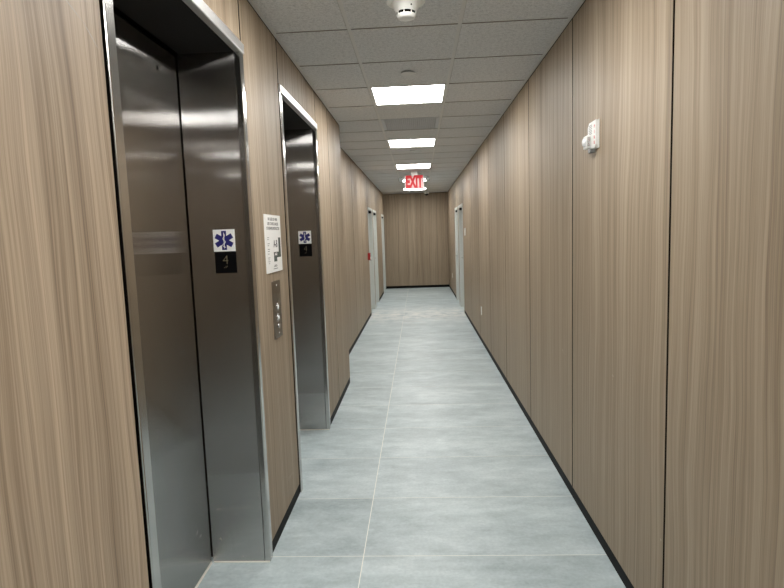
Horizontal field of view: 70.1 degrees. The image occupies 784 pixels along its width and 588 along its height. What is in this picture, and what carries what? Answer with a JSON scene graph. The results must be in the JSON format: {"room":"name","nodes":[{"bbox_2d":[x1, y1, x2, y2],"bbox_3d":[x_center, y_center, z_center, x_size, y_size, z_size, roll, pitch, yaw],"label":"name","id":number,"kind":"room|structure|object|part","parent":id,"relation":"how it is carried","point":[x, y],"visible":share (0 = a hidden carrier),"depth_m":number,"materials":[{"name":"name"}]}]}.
{"room":"elevator hallway","nodes":[
{"label":"elevator hallway","id":0,"kind":"room"},
{"bbox_2d":[0,0,385,587],"bbox_3d":[-0.857,-0.206,3.818,0.524,2.815,24.750,-2,6,3],"label":"wall","id":1,"kind":"structure","parent":0,"point":[71,512],"depth_m":1.30,"materials":[{"name":"brown wood"}]},
{"bbox_3d":[-0.737,0.133,0.857,0.012,2.639,1.251,-2,6,3],"label":"wood panel","id":2,"kind":"part","parent":1,"relation":"part of","materials":[{"name":"brown wood"}]},
{"bbox_2d":[99,0,272,587],"bbox_3d":[-0.824,0.160,2.090,0.339,2.460,1.168,-2,6,3],"label":"entrance","id":3,"kind":"object","parent":1,"relation":"attached to","point":[140,73],"visible":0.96,"depth_m":2.50,"materials":[{"name":"metal"}]},
{"bbox_3d":[-0.701,0.215,1.526,0.029,2.455,0.045,-2,6,3],"label":"trim","id":4,"kind":"part","parent":3,"relation":"part of","materials":[{"name":"metal"}]},
{"bbox_3d":[-0.956,0.156,2.364,0.030,2.388,0.529,-2,6,3],"label":"door panel","id":5,"kind":"part","parent":3,"relation":"part of","materials":[{"name":"metal"}]},
{"bbox_3d":[-0.714,-1.044,1.953,0.035,0.045,1.168,-2,6,3],"label":"head trim","id":6,"kind":"part","parent":3,"relation":"part of","materials":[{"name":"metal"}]},
{"bbox_2d":[213,229,235,251],"bbox_3d":[-0.776,-0.247,2.583,0.101,0.101,0.004,-2,6,3],"label":"sign","id":7,"kind":"object","parent":3,"relation":"attached to","point":[224,239],"visible":1,"depth_m":2.58,"materials":[{"name":"white plastic"}]},
{"bbox_2d":[215,251,236,273],"bbox_3d":[-0.770,-0.146,2.593,0.100,0.100,0.004,-2,6,3],"label":"number plate","id":8,"kind":"object","parent":3,"relation":"attached to","point":[225,262],"visible":1,"depth_m":2.59,"materials":[{"name":"black plastic"}]},
{"bbox_3d":[-0.650,0.094,2.639,0.029,2.455,0.045,-2,6,3],"label":"trim","id":9,"kind":"part","parent":3,"relation":"part of","materials":[{"name":"metal"}]},
{"bbox_3d":[-0.722,-1.189,1.937,0.012,0.244,1.154,-2,6,3],"label":"wood panel","id":10,"kind":"part","parent":1,"relation":"part of","materials":[{"name":"brown wood"}]},
{"bbox_3d":[-0.639,-0.100,2.984,0.012,2.639,0.669,-2,6,3],"label":"wood panel","id":11,"kind":"part","parent":1,"relation":"part of","materials":[{"name":"brown wood"}]},
{"bbox_2d":[263,214,282,273],"bbox_3d":[-0.634,-0.270,2.993,0.007,0.303,0.320,-2,6,3],"label":"notice","id":12,"kind":"object","parent":1,"relation":"attached to","point":[272,232],"visible":1,"depth_m":2.97,"materials":[{"name":"white"}]},
{"bbox_2d":[271,280,282,339],"bbox_3d":[-0.619,0.082,3.028,0.014,0.307,0.154,-2,6,3],"label":"panel","id":13,"kind":"object","parent":1,"relation":"attached to","point":[276,297],"visible":1,"depth_m":3.01,"materials":[{"name":"metal"}]},
{"bbox_3d":[-0.637,-1.391,3.778,0.012,0.244,1.161,-2,6,3],"label":"wood panel","id":14,"kind":"part","parent":1,"relation":"part of","materials":[{"name":"brown wood"}]},
{"bbox_2d":[278,84,330,492],"bbox_3d":[-0.739,-0.041,3.932,0.339,2.460,1.173,-2,6,3],"label":"entrance","id":15,"kind":"object","parent":1,"relation":"attached to","point":[298,130],"visible":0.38,"depth_m":4.43,"materials":[{"name":"metal"}]},
{"bbox_3d":[-0.617,0.014,3.366,0.029,2.455,0.045,-2,6,3],"label":"trim","id":16,"kind":"part","parent":15,"relation":"part of","materials":[{"name":"metal"}]},
{"bbox_3d":[-0.629,-1.245,3.796,0.035,0.045,1.173,-2,6,3],"label":"head trim","id":17,"kind":"part","parent":15,"relation":"part of","materials":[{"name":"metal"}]},
{"bbox_2d":[298,231,310,243],"bbox_3d":[-0.691,-0.449,4.428,0.101,0.101,0.004,-2,6,3],"label":"sign","id":18,"kind":"object","parent":15,"relation":"attached to","point":[304,237],"visible":1,"depth_m":4.43,"materials":[{"name":"white plastic"}]},
{"bbox_2d":[299,244,311,256],"bbox_3d":[-0.685,-0.348,4.438,0.100,0.100,0.004,-2,6,3],"label":"number plate","id":19,"kind":"object","parent":15,"relation":"attached to","point":[304,249],"visible":1,"depth_m":4.44,"materials":[{"name":"black plastic"}]},
{"bbox_3d":[-0.565,-0.108,4.484,0.029,2.455,0.045,-2,6,3],"label":"trim","id":20,"kind":"part","parent":15,"relation":"part of","materials":[{"name":"metal"}]},
{"bbox_3d":[-0.556,-0.297,4.792,0.012,2.639,0.595,-2,6,3],"label":"wood panel","id":21,"kind":"part","parent":1,"relation":"part of","materials":[{"name":"brown wood"}]},
{"bbox_2d":[272,291,383,551],"bbox_3d":[-0.646,1.157,3.959,0.192,0.062,24.748,-2,6,3],"label":"baseboard","id":22,"kind":"structure","parent":1,"relation":"attached to","point":[296,495],"depth_m":3.37,"materials":[{"name":"black"}]},
{"bbox_3d":[-0.523,-0.375,5.502,0.012,2.639,0.806,-2,6,3],"label":"wood panel","id":23,"kind":"part","parent":1,"relation":"part of","materials":[{"name":"brown wood"}]},
{"bbox_3d":[-0.600,-0.614,7.750,0.012,2.639,1.256,-2,6,3],"label":"wood panel","id":24,"kind":"part","parent":1,"relation":"part of","materials":[{"name":"brown wood"}]},
{"bbox_3d":[-0.543,-0.751,9.001,0.012,2.639,1.236,-2,6,3],"label":"wood panel","id":25,"kind":"part","parent":1,"relation":"part of","materials":[{"name":"brown wood"}]},
{"bbox_3d":[-0.485,-0.887,10.247,0.012,2.639,1.246,-2,6,3],"label":"wood panel","id":26,"kind":"part","parent":1,"relation":"part of","materials":[{"name":"brown wood"}]},
{"bbox_3d":[-0.469,-2.027,11.240,0.012,0.588,0.946,-2,6,3],"label":"wood panel","id":27,"kind":"part","parent":1,"relation":"part of","materials":[{"name":"brown wood"}]},
{"bbox_2d":[367,207,375,314],"bbox_3d":[-0.477,-0.682,11.387,0.140,2.115,0.960,-2,6,3],"label":"door","id":28,"kind":"structure","parent":1,"relation":"in","point":[370,225],"depth_m":11.78,"materials":[{"name":"grey paint"}]},
{"bbox_3d":[-0.406,-1.074,11.955,0.012,2.639,0.246,-2,6,3],"label":"wood panel","id":29,"kind":"part","parent":1,"relation":"part of","materials":[{"name":"brown wood"}]},
{"bbox_3d":[-0.414,-2.157,12.431,0.012,0.588,0.906,-2,6,3],"label":"wood panel","id":30,"kind":"part","parent":1,"relation":"part of","materials":[{"name":"brown wood"}]},
{"bbox_2d":[372,209,378,306],"bbox_3d":[-0.422,-0.812,12.579,0.140,2.115,0.920,-2,6,3],"label":"door","id":31,"kind":"structure","parent":1,"relation":"in","point":[374,211],"depth_m":12.96,"materials":[{"name":"grey paint"}]},
{"bbox_3d":[-0.337,-1.238,13.460,0.012,2.639,0.916,-2,6,3],"label":"wood panel","id":32,"kind":"part","parent":1,"relation":"part of","materials":[{"name":"brown wood"}]},
{"bbox_3d":[-0.294,-1.340,14.393,0.012,2.639,0.936,-2,6,3],"label":"wood panel","id":33,"kind":"part","parent":1,"relation":"part of","materials":[{"name":"brown wood"}]},
{"bbox_3d":[-0.285,-2.463,15.232,0.012,0.588,0.946,-2,6,3],"label":"wood panel","id":34,"kind":"part","parent":1,"relation":"part of","materials":[{"name":"brown wood"}]},
{"bbox_2d":[381,214,385,289],"bbox_3d":[-0.293,-1.118,15.379,0.140,2.115,0.960,-2,6,3],"label":"door","id":35,"kind":"structure","parent":1,"relation":"in","point":[382,215],"depth_m":15.77,"materials":[{"name":"grey paint"}]},
{"bbox_2d":[197,287,625,587],"bbox_3d":[0.154,1.224,3.928,2.750,0.120,24.950,-2,6,3],"label":"floor","id":36,"kind":"structure","parent":0,"point":[428,471],"depth_m":3.48,"materials":[{"name":"grey tile"}]},
{"bbox_2d":[383,192,448,285],"bbox_3d":[0.750,-1.590,16.156,2.600,2.815,0.200,-2,6,3],"label":"wall","id":37,"kind":"structure","parent":0,"point":[415,224],"depth_m":16.06,"materials":[{"name":"brown wood"}]},
{"bbox_3d":[0.251,-1.545,16.089,0.920,2.631,0.012,-2,6,3],"label":"wood panel","id":38,"kind":"part","parent":37,"relation":"part of","materials":[{"name":"brown wood"}]},
{"bbox_2d":[386,284,448,288],"bbox_3d":[0.748,-0.215,16.212,1.825,0.070,0.010,-2,6,3],"label":"baseboard","id":39,"kind":"structure","parent":37,"relation":"attached to","point":[414,286],"depth_m":16.21,"materials":[{"name":"black"}]},
{"bbox_3d":[1.163,-1.572,16.044,0.901,2.631,0.012,-2,6,3],"label":"wood panel","id":40,"kind":"part","parent":37,"relation":"part of","materials":[{"name":"brown wood"}]},
{"bbox_2d":[248,0,584,193],"bbox_3d":[0.131,-1.632,3.617,2.600,0.206,25.150,-2,6,3],"label":"ceiling","id":41,"kind":"structure","parent":0,"point":[484,52],"depth_m":3.71,"materials":[{"name":"tile"}]},
{"bbox_2d":[386,0,424,21],"bbox_3d":[0.069,-1.389,2.737,0.192,0.087,0.192,-2,6,3],"label":"smoke detector","id":42,"kind":"object","parent":41,"relation":"attached to","point":[405,10],"visible":1,"depth_m":2.70,"materials":[{"name":"white plastic"}]},
{"bbox_2d":[370,84,445,104],"bbox_3d":[0.137,-1.668,4.602,0.585,0.066,0.595,-2,6,3],"label":"ceiling light","id":43,"kind":"object","parent":41,"relation":"attached to","point":[427,93],"visible":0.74,"depth_m":4.58,"materials":[{"name":"white plastic"}]},
{"bbox_2d":[401,71,414,75],"bbox_3d":[0.113,-1.557,3.938,0.100,0.013,0.100,-2,6,3],"label":"sprinkler cover","id":44,"kind":"object","parent":41,"relation":"attached to","point":[405,73],"visible":1,"depth_m":3.93,"materials":[{"name":"grey"}]},
{"bbox_2d":[381,117,439,130],"bbox_3d":[0.194,-1.783,5.835,0.585,0.024,0.595,-2,6,3],"label":"ceiling vent","id":45,"kind":"object","parent":41,"relation":"in","point":[427,122],"visible":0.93,"depth_m":5.83,"materials":[{"name":"grey metal"}]},
{"bbox_2d":[388,138,435,147],"bbox_3d":[0.250,-1.937,7.065,0.585,0.066,0.595,-2,6,3],"label":"ceiling light","id":46,"kind":"object","parent":41,"relation":"attached to","point":[427,141],"visible":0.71,"depth_m":7.06,"materials":[{"name":"white plastic"}]},
{"bbox_2d":[396,163,430,168],"bbox_3d":[0.364,-2.206,9.527,0.585,0.066,0.595,-2,6,3],"label":"ceiling light","id":47,"kind":"object","parent":41,"relation":"attached to","point":[406,166],"visible":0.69,"depth_m":9.53,"materials":[{"name":"white plastic"}]},
{"bbox_2d":[399,171,429,188],"bbox_3d":[0.412,-2.100,10.313,0.574,0.318,0.084,-2,6,3],"label":"exit sign","id":48,"kind":"object","parent":41,"relation":"hanging from","point":[413,181],"visible":1,"depth_m":10.30,"materials":[{"name":"white plastic"}]},
{"bbox_2d":[399,177,404,181],"bbox_3d":[0.182,-2.109,10.320,0.115,0.089,0.079,-2,6,3],"label":"lamp","id":49,"kind":"object","parent":48,"relation":"attached to","point":[401,179],"depth_m":10.30,"materials":[{"name":"grey plastic"}]},
{"bbox_2d":[447,0,783,587],"bbox_3d":[1.261,-0.268,3.714,0.432,2.815,24.750,-2,6,3],"label":"wall","id":50,"kind":"structure","parent":0,"point":[629,291],"depth_m":2.08,"materials":[{"name":"brown wood"}]},
{"bbox_3d":[1.577,-1.480,15.097,0.012,2.639,1.836,-2,6,3],"label":"wood panel","id":51,"kind":"part","parent":50,"relation":"part of","materials":[{"name":"brown wood"}]},
{"bbox_3d":[1.505,-1.310,13.543,0.012,2.639,1.266,-2,6,3],"label":"wood panel","id":52,"kind":"part","parent":50,"relation":"part of","materials":[{"name":"brown wood"}]},
{"bbox_3d":[1.420,-2.211,12.351,0.012,0.588,0.886,-2,6,3],"label":"wood panel","id":53,"kind":"part","parent":50,"relation":"part of","materials":[{"name":"brown wood"}]},
{"bbox_2d":[455,206,459,304],"bbox_3d":[1.518,-0.869,12.493,0.144,2.115,0.900,-2,6,3],"label":"door","id":54,"kind":"structure","parent":50,"relation":"in","point":[456,208],"depth_m":12.86,"materials":[{"name":"grey paint"}]},
{"bbox_3d":[1.428,-1.128,11.875,0.012,2.639,0.266,-2,6,3],"label":"wood panel","id":55,"kind":"part","parent":50,"relation":"part of","materials":[{"name":"brown wood"}]},
{"bbox_3d":[1.365,-2.079,11.139,0.012,0.588,0.966,-2,6,3],"label":"wood panel","id":56,"kind":"part","parent":50,"relation":"part of","materials":[{"name":"brown wood"}]},
{"bbox_2d":[458,204,464,312],"bbox_3d":[1.464,-0.737,11.281,0.140,2.115,0.980,-2,6,3],"label":"door","id":57,"kind":"structure","parent":50,"relation":"in","point":[460,207],"depth_m":11.69,"materials":[{"name":"grey paint"}]},
{"bbox_3d":[1.341,-0.922,9.991,0.012,2.639,1.541,-2,6,3],"label":"wood panel","id":58,"kind":"part","parent":50,"relation":"part of","materials":[{"name":"brown wood"}]},
{"bbox_3d":[1.278,-0.771,8.613,0.012,2.639,1.206,-2,6,3],"label":"wood panel","id":59,"kind":"part","parent":50,"relation":"part of","materials":[{"name":"brown wood"}]},
{"bbox_3d":[1.222,-0.639,7.401,0.012,2.639,1.206,-2,6,3],"label":"wood panel","id":60,"kind":"part","parent":50,"relation":"part of","materials":[{"name":"brown wood"}]},
{"bbox_3d":[1.166,-0.507,6.189,0.012,2.639,1.206,-2,6,3],"label":"wood panel","id":61,"kind":"part","parent":50,"relation":"part of","materials":[{"name":"brown wood"}]},
{"bbox_3d":[1.110,-0.374,4.976,0.012,2.639,1.206,-2,6,3],"label":"wood panel","id":62,"kind":"part","parent":50,"relation":"part of","materials":[{"name":"brown wood"}]},
{"bbox_2d":[449,285,633,587],"bbox_3d":[1.099,1.106,3.872,0.011,0.062,24.750,-2,6,3],"label":"baseboard","id":63,"kind":"structure","parent":50,"relation":"attached to","point":[606,548],"depth_m":3.35,"materials":[{"name":"black"}]},
{"bbox_3d":[1.054,-0.242,3.764,0.012,2.639,1.206,-2,6,3],"label":"wood panel","id":64,"kind":"part","parent":50,"relation":"part of","materials":[{"name":"brown wood"}]},
{"bbox_2d":[582,119,599,153],"bbox_3d":[0.954,-0.756,2.699,0.054,0.148,0.132,-2,6,3],"label":"fire alarm strobe","id":65,"kind":"object","parent":50,"relation":"attached to","point":[590,142],"visible":1,"depth_m":2.69,"materials":[{"name":"white plastic"}]},
{"bbox_3d":[0.977,-0.765,2.697,0.006,0.132,0.132,-2,6,3],"label":"plate","id":66,"kind":"part","parent":65,"relation":"part of","materials":[{"name":"white plastic"}]},
{"bbox_3d":[0.998,-0.109,2.552,0.012,2.639,1.206,-2,6,3],"label":"wood panel","id":67,"kind":"part","parent":50,"relation":"part of","materials":[{"name":"brown wood"}]},
{"bbox_3d":[0.942,0.023,1.340,0.012,2.639,1.206,-2,6,3],"label":"wood panel","id":68,"kind":"part","parent":50,"relation":"part of","materials":[{"name":"brown wood"}]}
]}

